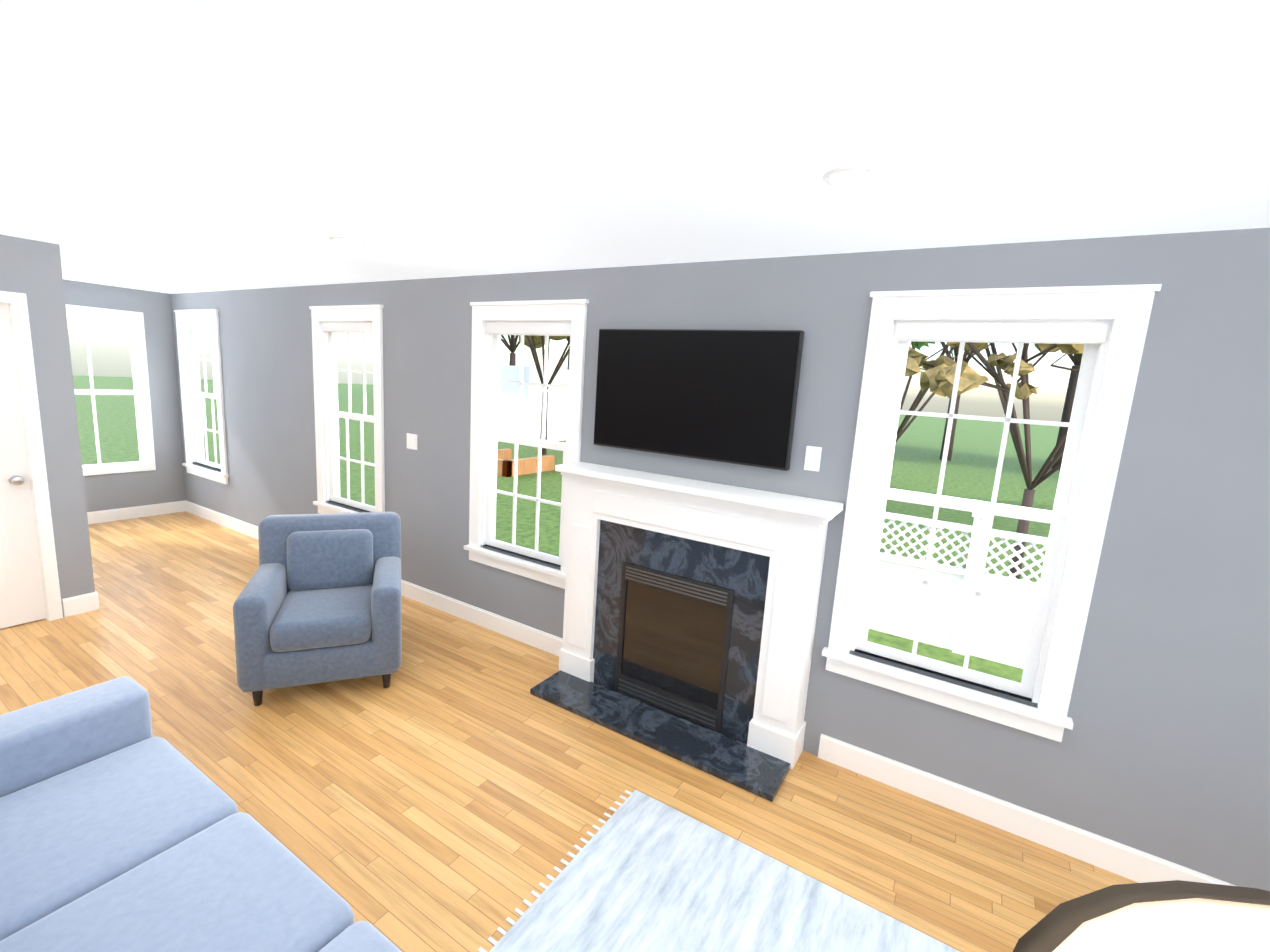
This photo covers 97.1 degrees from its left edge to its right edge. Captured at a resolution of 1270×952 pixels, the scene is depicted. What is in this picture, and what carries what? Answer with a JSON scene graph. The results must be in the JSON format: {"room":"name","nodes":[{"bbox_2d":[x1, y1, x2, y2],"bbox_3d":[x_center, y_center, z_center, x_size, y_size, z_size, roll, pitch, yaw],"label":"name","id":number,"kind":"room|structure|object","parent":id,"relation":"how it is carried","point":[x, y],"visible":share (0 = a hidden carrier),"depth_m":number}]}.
{"room":"living room","nodes":[
{"label":"living room","id":0,"kind":"room"},
{"bbox_2d":[0,234,71,616],"bbox_3d":[-4.069,-0.199,3.214,0.120,2.420,0.990,9,11,31],"label":"wall","id":1,"kind":"structure","parent":0,"point":[17,258],"depth_m":3.52},
{"bbox_2d":[0,291,62,628],"bbox_3d":[-4.066,-0.036,3.222,0.162,2.094,0.940,9,11,31],"label":"door","id":2,"kind":"structure","parent":1,"relation":"attached to","point":[29,586],"depth_m":3.54},
{"bbox_2d":[32,240,94,596],"bbox_3d":[-4.875,-0.443,4.354,2.720,2.420,0.140,9,11,31],"label":"wall","id":3,"kind":"structure","parent":0,"point":[75,496],"depth_m":3.65},
{"bbox_2d":[74,591,98,610],"bbox_3d":[-4.849,0.686,4.575,2.614,0.126,0.014,9,11,31],"label":"baseboard","id":4,"kind":"structure","parent":3,"relation":"attached to","point":[91,600],"depth_m":3.87},
{"bbox_2d":[68,280,183,511],"bbox_3d":[-5.551,-0.713,5.705,0.120,2.420,1.470,9,11,31],"label":"wall","id":5,"kind":"structure","parent":0,"point":[165,484],"depth_m":6.07},
{"bbox_2d":[65,304,155,475],"bbox_3d":[-5.490,-0.850,5.690,0.080,1.680,0.880,9,11,31],"label":"window","id":6,"kind":"structure","parent":5,"relation":"in","point":[137,319],"depth_m":5.89},
{"bbox_2d":[87,501,185,524],"bbox_3d":[-5.565,0.424,5.861,0.014,0.126,1.410,9,11,31],"label":"baseboard","id":7,"kind":"structure","parent":5,"relation":"attached to","point":[110,515],"depth_m":6.08},
{"bbox_2d":[0,511,1137,951],"bbox_3d":[-2.549,1.509,1.192,10.440,0.080,6.660,9,11,31],"label":"floor","id":8,"kind":"structure","parent":0,"point":[456,787],"depth_m":2.54},
{"bbox_2d":[0,676,401,951],"bbox_3d":[-1.294,1.093,1.199,2.013,0.867,1.000,9,11,31],"label":"sectional sofa","id":9,"kind":"object","parent":8,"relation":"on","point":[122,829],"visible":1,"depth_m":1.52},
{"bbox_2d":[233,512,401,705],"bbox_3d":[-1.794,0.717,3.293,0.780,0.870,0.794,0,10,-23],"label":"armchair","id":10,"kind":"object","parent":8,"relation":"on","point":[318,600],"visible":1,"depth_m":3.09},
{"bbox_2d":[530,462,843,801],"bbox_3d":[0.163,0.683,2.934,1.545,1.299,0.450,9,11,31],"label":"fireplace mantel","id":11,"kind":"object","parent":8,"relation":"on","point":[690,612],"visible":1,"depth_m":2.91},
{"bbox_2d":[478,790,959,951],"bbox_3d":[0.764,1.767,0.619,3.390,0.010,2.465,9,11,31],"label":"area rug","id":12,"kind":"object","parent":8,"relation":"on","point":[641,872],"visible":1,"depth_m":1.97},
{"bbox_2d":[1013,880,1269,951],"bbox_3d":[0.618,0.964,-0.543,0.464,1.961,2.108,0,10,-23],"label":"arc floor lamp","id":13,"kind":"object","parent":8,"relation":"on","point":[1175,916],"visible":1,"depth_m":0.32},
{"bbox_2d":[0,0,1269,293],"bbox_3d":[-2.394,-0.952,0.776,10.440,0.080,6.660,9,11,31],"label":"ceiling","id":14,"kind":"structure","parent":0,"point":[176,146],"depth_m":1.41},
{"bbox_2d":[329,237,364,245],"bbox_3d":[-1.483,-1.206,2.890,0.169,0.009,0.169,5,10,7],"label":"recessed light","id":15,"kind":"object","parent":14,"relation":"in","point":[341,240],"depth_m":2.86},
{"bbox_2d":[822,165,884,187],"bbox_3d":[0.628,-0.858,1.617,0.169,0.009,0.169,5,10,7],"label":"recessed light","id":16,"kind":"object","parent":14,"relation":"in","point":[856,176],"depth_m":1.59},
{"bbox_2d":[168,228,1269,890],"bbox_3d":[-0.754,-0.080,3.744,10.440,2.420,0.120,9,11,31],"label":"wall","id":17,"kind":"structure","parent":0,"point":[1160,750],"depth_m":2.34},
{"bbox_2d":[174,309,228,483],"bbox_3d":[-4.577,-0.854,5.992,0.970,1.772,0.172,9,11,31],"label":"window","id":18,"kind":"structure","parent":17,"relation":"in","point":[190,323],"depth_m":6.07},
{"bbox_2d":[309,305,384,513],"bbox_3d":[-2.337,-0.485,4.645,0.970,1.772,0.172,9,11,31],"label":"window","id":19,"kind":"structure","parent":17,"relation":"in","point":[328,322],"depth_m":4.70},
{"bbox_2d":[182,500,562,656],"bbox_3d":[-2.821,0.733,5.056,5.580,0.126,0.014,9,11,31],"label":"baseboard","id":20,"kind":"structure","parent":17,"relation":"attached to","point":[544,641],"depth_m":4.13},
{"bbox_2d":[407,433,416,449],"bbox_3d":[-1.677,-0.259,4.216,0.120,0.116,0.011,9,11,31],"label":"switch plate","id":21,"kind":"object","parent":17,"relation":"attached to","point":[411,438],"depth_m":4.21},
{"bbox_2d":[464,299,588,588],"bbox_3d":[-0.707,-0.217,3.666,0.970,1.772,0.172,9,11,31],"label":"window","id":22,"kind":"structure","parent":17,"relation":"in","point":[493,322],"depth_m":3.69},
{"bbox_2d":[593,329,803,470],"bbox_3d":[0.274,-0.431,2.957,1.150,0.660,0.048,9,11,31],"label":"wall-mounted tv","id":23,"kind":"object","parent":17,"relation":"attached to","point":[727,396],"visible":1,"depth_m":2.89},
{"bbox_2d":[804,446,821,471],"bbox_3d":[0.845,-0.082,2.670,0.072,0.116,0.011,9,11,31],"label":"switch plate","id":24,"kind":"object","parent":17,"relation":"attached to","point":[812,458],"depth_m":2.67},
{"bbox_2d":[822,284,1161,741],"bbox_3d":[1.406,0.130,2.396,0.970,1.772,0.172,9,11,31],"label":"window","id":25,"kind":"structure","parent":17,"relation":"in","point":[1106,326],"depth_m":2.29},
{"bbox_2d":[818,734,1235,885],"bbox_3d":[2.183,1.556,2.050,2.970,0.126,0.014,9,11,31],"label":"baseboard","id":26,"kind":"structure","parent":17,"relation":"attached to","point":[1128,862],"depth_m":2.39},
{"label":"outside","id":27,"kind":"structure","parent":0,"visible":0},
{"bbox_2d":[73,375,1059,682],"bbox_3d":[14.887,-4.085,43.383,100.000,0.050,84.070,9,11,31],"label":"lawn","id":28,"kind":"structure","parent":27,"point":[969,469],"depth_m":14.93},
{"bbox_2d":[497,365,568,476],"bbox_3d":[-3.673,-2.209,17.714,7.600,2.500,8.700,9,11,31],"label":"house","id":29,"kind":"structure","parent":28,"relation":"on","point":[532,410],"depth_m":18.69},
{"bbox_2d":[869,512,1047,668],"bbox_3d":[2.575,-0.449,11.134,16.150,2.000,10.330,9,11,31],"label":"fence","id":30,"kind":"object","parent":28,"relation":"on","point":[1002,630],"visible":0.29,"depth_m":5.05}
]}

